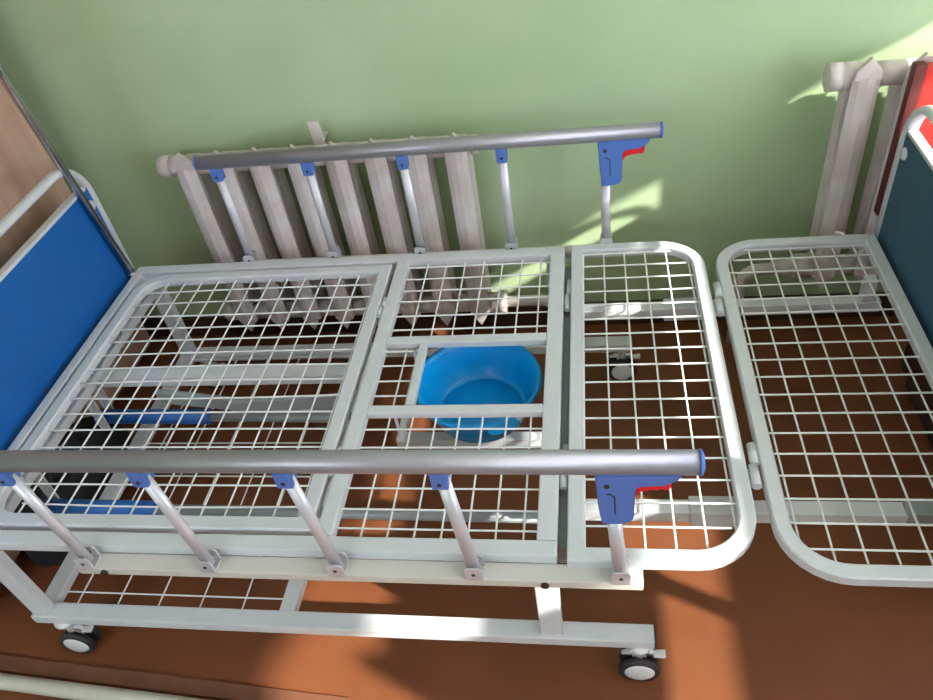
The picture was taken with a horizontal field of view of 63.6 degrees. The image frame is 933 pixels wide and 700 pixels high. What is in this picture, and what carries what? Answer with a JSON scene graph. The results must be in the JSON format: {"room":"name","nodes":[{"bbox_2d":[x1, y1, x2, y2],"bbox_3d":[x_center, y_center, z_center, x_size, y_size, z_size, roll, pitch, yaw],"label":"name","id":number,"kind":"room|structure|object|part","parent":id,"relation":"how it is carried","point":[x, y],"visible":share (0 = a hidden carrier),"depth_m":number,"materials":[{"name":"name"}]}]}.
{"room":"hospital room","nodes":[
{"label":"hospital room","id":0,"kind":"room"},
{"bbox_2d":[0,0,932,315],"bbox_3d":[-0.516,-1.113,1.652,5.020,2.700,0.120,-1,42,10],"label":"wall","id":1,"kind":"structure","parent":0,"point":[735,87],"depth_m":1.94,"materials":[{"name":"green paint"}]},
{"bbox_2d":[155,121,548,330],"bbox_3d":[-0.267,-0.310,2.181,1.072,0.749,0.134,-1,42,10],"label":"radiator","id":2,"kind":"object","parent":1,"relation":"attached to","point":[203,195],"visible":0.59,"depth_m":2.10,"materials":[{"name":"metal"}]},
{"bbox_2d":[141,292,895,337],"bbox_3d":[-0.449,-0.094,2.485,4.820,0.075,0.022,-1,42,10],"label":"baseboard","id":3,"kind":"structure","parent":1,"relation":"attached to","point":[528,319],"depth_m":2.42,"materials":[{"name":"brown paint"}]},
{"bbox_2d":[726,52,932,343],"bbox_3d":[1.044,-0.346,1.891,0.674,0.837,0.100,-1,42,10],"label":"radiator","id":4,"kind":"object","parent":1,"relation":"attached to","point":[857,84],"visible":0.62,"depth_m":1.79,"materials":[{"name":"metal"}]},
{"bbox_2d":[874,61,932,215],"bbox_3d":[1.071,-0.502,1.695,0.237,0.360,0.147,-1,42,10],"label":"board","id":5,"kind":"object","parent":4,"relation":"hanging from","point":[918,93],"visible":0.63,"depth_m":1.60,"materials":[{"name":"red"}]},
{"bbox_2d":[0,316,932,699],"bbox_3d":[-0.544,1.222,1.168,5.020,0.100,4.040,-1,42,10],"label":"floor","id":6,"kind":"structure","parent":0,"point":[759,625],"depth_m":1.75,"materials":[{"name":"brown paint"}]},
{"bbox_2d":[13,416,130,567],"bbox_3d":[-1.025,0.340,1.964,0.179,0.277,0.424,-1,42,10],"label":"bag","id":7,"kind":"object","parent":6,"relation":"on","point":[45,559],"visible":0.24,"depth_m":1.91,"materials":[{"name":"fabric"}]},
{"bbox_3d":[-1.007,0.268,1.891,0.020,0.079,0.193,-1,42,10],"label":"handle","id":8,"kind":"part","parent":7,"relation":"part of","materials":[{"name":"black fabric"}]},
{"bbox_2d":[0,64,150,590],"bbox_3d":[-1.421,-0.299,1.642,0.473,1.750,0.989,-1,42,10],"label":"wardrobe","id":9,"kind":"object","parent":6,"relation":"on","point":[24,162],"visible":0.14,"depth_m":1.96,"materials":[{"name":"brown wood"}]},
{"bbox_3d":[-1.250,-0.157,1.412,0.018,1.690,0.496,-1,42,10],"label":"door","id":10,"kind":"part","parent":9,"relation":"part of","materials":[{"name":"brown wood"}]},
{"bbox_3d":[-1.195,-0.491,1.774,0.018,1.690,0.485,-1,42,10],"label":"door","id":11,"kind":"part","parent":9,"relation":"part of","materials":[{"name":"brown wood"}]},
{"bbox_2d":[0,673,207,699],"bbox_3d":[-1.106,0.747,1.709,1.753,0.034,0.035,1,43,12],"label":"pipe","id":12,"kind":"object","parent":6,"relation":"on","point":[8,682],"visible":1,"depth_m":1.64,"materials":[{"name":"paint"}]},
{"bbox_2d":[0,655,350,699],"bbox_3d":[-1.100,0.727,1.751,1.755,0.008,0.035,1,43,12],"label":"pipe","id":13,"kind":"object","parent":6,"relation":"on","point":[11,664],"visible":1,"depth_m":1.66,"materials":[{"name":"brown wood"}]},
{"bbox_2d":[0,105,932,680],"bbox_3d":[-0.027,0.085,1.656,2.001,0.794,0.981,-1,42,10],"label":"hospital bed","id":14,"kind":"object","parent":6,"relation":"on","point":[69,306],"visible":0.98,"depth_m":1.58,"materials":[{"name":"grey metal"}]},
{"bbox_3d":[-0.954,0.471,1.574,0.040,0.280,0.026,-1,42,10],"label":"leg post","id":15,"kind":"part","parent":14,"relation":"part of","materials":[{"name":"white metal"}]},
{"bbox_3d":[-1.038,-0.122,1.619,0.021,0.009,0.872,-1,42,10],"label":"edge trim","id":16,"kind":"part","parent":14,"relation":"part of","materials":[{"name":"plastic"}]},
{"bbox_3d":[-0.964,0.298,1.707,0.033,0.177,0.004,-1,42,10],"label":"hanger plate","id":17,"kind":"part","parent":14,"relation":"part of","materials":[{"name":"white metal"}]},
{"bbox_3d":[-0.724,0.295,1.310,0.040,0.251,0.017,-1,42,10],"label":"post","id":18,"kind":"part","parent":14,"relation":"part of","materials":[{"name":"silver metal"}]},
{"bbox_3d":[-1.018,-0.009,1.720,0.018,0.303,0.888,-1,42,10],"label":"panel","id":19,"kind":"part","parent":14,"relation":"part of","materials":[{"name":"blue plastic"}]},
{"bbox_3d":[-1.020,-0.021,1.709,0.031,0.446,0.925,-1,42,10],"label":"headboard","id":20,"kind":"part","parent":14,"relation":"part of","materials":[{"name":"blue plastic"}]},
{"bbox_2d":[0,65,135,278],"bbox_3d":[-1.041,-0.577,1.643,0.035,1.200,0.230,5,44,16],"label":"pole","id":21,"kind":"object","parent":14,"relation":"attached to","point":[5,81],"visible":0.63,"depth_m":1.84,"materials":[{"name":"silver metal"}]},
{"bbox_3d":[-0.937,0.137,1.881,0.033,0.177,0.004,-1,42,10],"label":"hanger plate","id":22,"kind":"part","parent":14,"relation":"part of","materials":[{"name":"white metal"}]},
{"bbox_3d":[-0.933,0.108,1.913,0.033,0.177,0.004,-1,42,10],"label":"hanger plate","id":23,"kind":"part","parent":14,"relation":"part of","materials":[{"name":"white metal"}]},
{"bbox_3d":[-0.860,-0.099,2.192,0.040,0.280,0.026,-1,42,10],"label":"leg post","id":24,"kind":"part","parent":14,"relation":"part of","materials":[{"name":"white metal"}]},
{"bbox_3d":[-0.486,0.289,1.268,0.040,0.251,0.017,-1,42,10],"label":"post","id":25,"kind":"part","parent":14,"relation":"part of","materials":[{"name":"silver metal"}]},
{"bbox_2d":[64,355,351,608],"bbox_3d":[-0.611,0.293,1.937,0.539,0.008,0.820,-1,42,10],"label":"wire shelf","id":26,"kind":"object","parent":14,"relation":"attached to","point":[71,571],"depth_m":1.91,"materials":[{"name":"white metal"}]},
{"bbox_3d":[-0.612,-0.348,1.992,0.022,0.265,0.017,-1,42,10],"label":"post","id":27,"kind":"part","parent":14,"relation":"part of","materials":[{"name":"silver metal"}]},
{"bbox_3d":[-0.518,0.136,1.850,0.490,0.105,0.015,-1,42,10],"label":"lift lever","id":28,"kind":"part","parent":14,"relation":"part of","materials":[{"name":"grey metal"}]},
{"bbox_3d":[-0.379,0.086,1.711,1.187,0.086,0.899,-1,42,10],"label":"frame","id":29,"kind":"part","parent":14,"relation":"part of","materials":[{"name":"white metal"}]},
{"bbox_3d":[-0.422,0.127,1.788,0.300,0.055,0.012,-1,42,10],"label":"lift lever","id":30,"kind":"part","parent":14,"relation":"part of","materials":[{"name":"grey metal"}]},
{"bbox_3d":[-0.249,0.283,1.227,0.040,0.251,0.017,-1,42,10],"label":"post","id":31,"kind":"part","parent":14,"relation":"part of","materials":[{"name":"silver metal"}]},
{"bbox_3d":[-0.375,-0.353,1.951,0.022,0.265,0.017,-1,42,10],"label":"post","id":32,"kind":"part","parent":14,"relation":"part of","materials":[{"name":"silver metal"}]},
{"bbox_3d":[-0.251,0.284,1.874,1.340,0.027,0.884,-1,42,10],"label":"frame","id":33,"kind":"part","parent":14,"relation":"part of","materials":[{"name":"white metal"}]},
{"bbox_3d":[-0.241,0.166,1.117,1.131,0.036,0.036,-1,42,10],"label":"rail","id":34,"kind":"part","parent":14,"relation":"part of","materials":[{"name":"metal"}]},
{"bbox_3d":[-0.137,-0.359,1.910,0.022,0.265,0.017,-1,42,10],"label":"post","id":35,"kind":"part","parent":14,"relation":"part of","materials":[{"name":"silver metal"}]},
{"bbox_3d":[-0.119,-0.483,1.793,1.131,0.036,0.036,-1,42,10],"label":"rail","id":36,"kind":"part","parent":14,"relation":"part of","materials":[{"name":"metal"}]},
{"bbox_3d":[-0.011,0.278,1.186,0.040,0.251,0.017,-1,42,10],"label":"post","id":37,"kind":"part","parent":14,"relation":"part of","materials":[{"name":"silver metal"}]},
{"bbox_2d":[416,346,542,442],"bbox_3d":[0.029,0.105,1.683,0.287,0.099,0.303,-1,42,10],"label":"plastic basin","id":38,"kind":"object","parent":14,"relation":"hanging from","point":[489,374],"visible":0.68,"depth_m":1.74,"materials":[{"name":"blue plastic"}]},
{"bbox_3d":[0.101,-0.365,1.869,0.022,0.265,0.017,-1,42,10],"label":"post","id":39,"kind":"part","parent":14,"relation":"part of","materials":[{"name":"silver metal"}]},
{"bbox_3d":[0.242,-0.126,2.001,0.043,0.280,0.026,-1,42,10],"label":"leg post","id":40,"kind":"part","parent":14,"relation":"part of","materials":[{"name":"white metal"}]},
{"bbox_3d":[0.149,0.445,1.383,0.043,0.280,0.026,-1,42,10],"label":"leg post","id":41,"kind":"part","parent":14,"relation":"part of","materials":[{"name":"white metal"}]},
{"bbox_3d":[0.344,-0.339,1.855,0.022,0.180,0.017,-1,42,10],"label":"post","id":42,"kind":"part","parent":14,"relation":"part of","materials":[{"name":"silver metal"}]},
{"bbox_3d":[0.235,0.303,1.172,0.034,0.166,0.017,-1,42,10],"label":"post","id":43,"kind":"part","parent":14,"relation":"part of","materials":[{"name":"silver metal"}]},
{"bbox_3d":[0.366,-0.444,1.755,0.118,0.119,0.030,-1,42,10],"label":"lock handle","id":44,"kind":"part","parent":14,"relation":"part of","materials":[{"name":"blue plastic"}]},
{"bbox_3d":[0.244,0.205,1.080,0.118,0.119,0.030,-1,42,10],"label":"lock handle","id":45,"kind":"part","parent":14,"relation":"part of","materials":[{"name":"blue plastic"}]},
{"bbox_3d":[0.605,-0.101,1.800,0.700,0.028,0.032,-1,42,10],"label":"extension rail","id":46,"kind":"part","parent":14,"relation":"part of","materials":[{"name":"white metal"}]},
{"bbox_3d":[0.483,0.296,1.382,0.586,0.028,0.032,-1,42,10],"label":"extension rail","id":47,"kind":"part","parent":14,"relation":"part of","materials":[{"name":"white metal"}]},
{"bbox_3d":[0.920,-0.068,1.372,0.031,0.446,0.931,-1,42,10],"label":"footboard","id":48,"kind":"part","parent":14,"relation":"part of","materials":[{"name":"teal plastic"}]},
{"bbox_3d":[0.922,-0.056,1.383,0.018,0.303,0.894,-1,42,10],"label":"panel","id":49,"kind":"part","parent":14,"relation":"part of","materials":[{"name":"teal plastic"}]},
{"bbox_3d":[0.902,-0.169,1.282,0.021,0.009,0.878,-1,42,10],"label":"edge trim","id":50,"kind":"part","parent":14,"relation":"part of","materials":[{"name":"white plastic"}]},
{"bbox_2d":[901,341,932,447],"bbox_3d":[1.266,0.103,1.546,0.410,0.572,0.720,-1,42,10],"label":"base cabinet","id":51,"kind":"object","parent":6,"relation":"on","point":[927,423],"visible":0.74,"depth_m":1.88,"materials":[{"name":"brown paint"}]}
]}

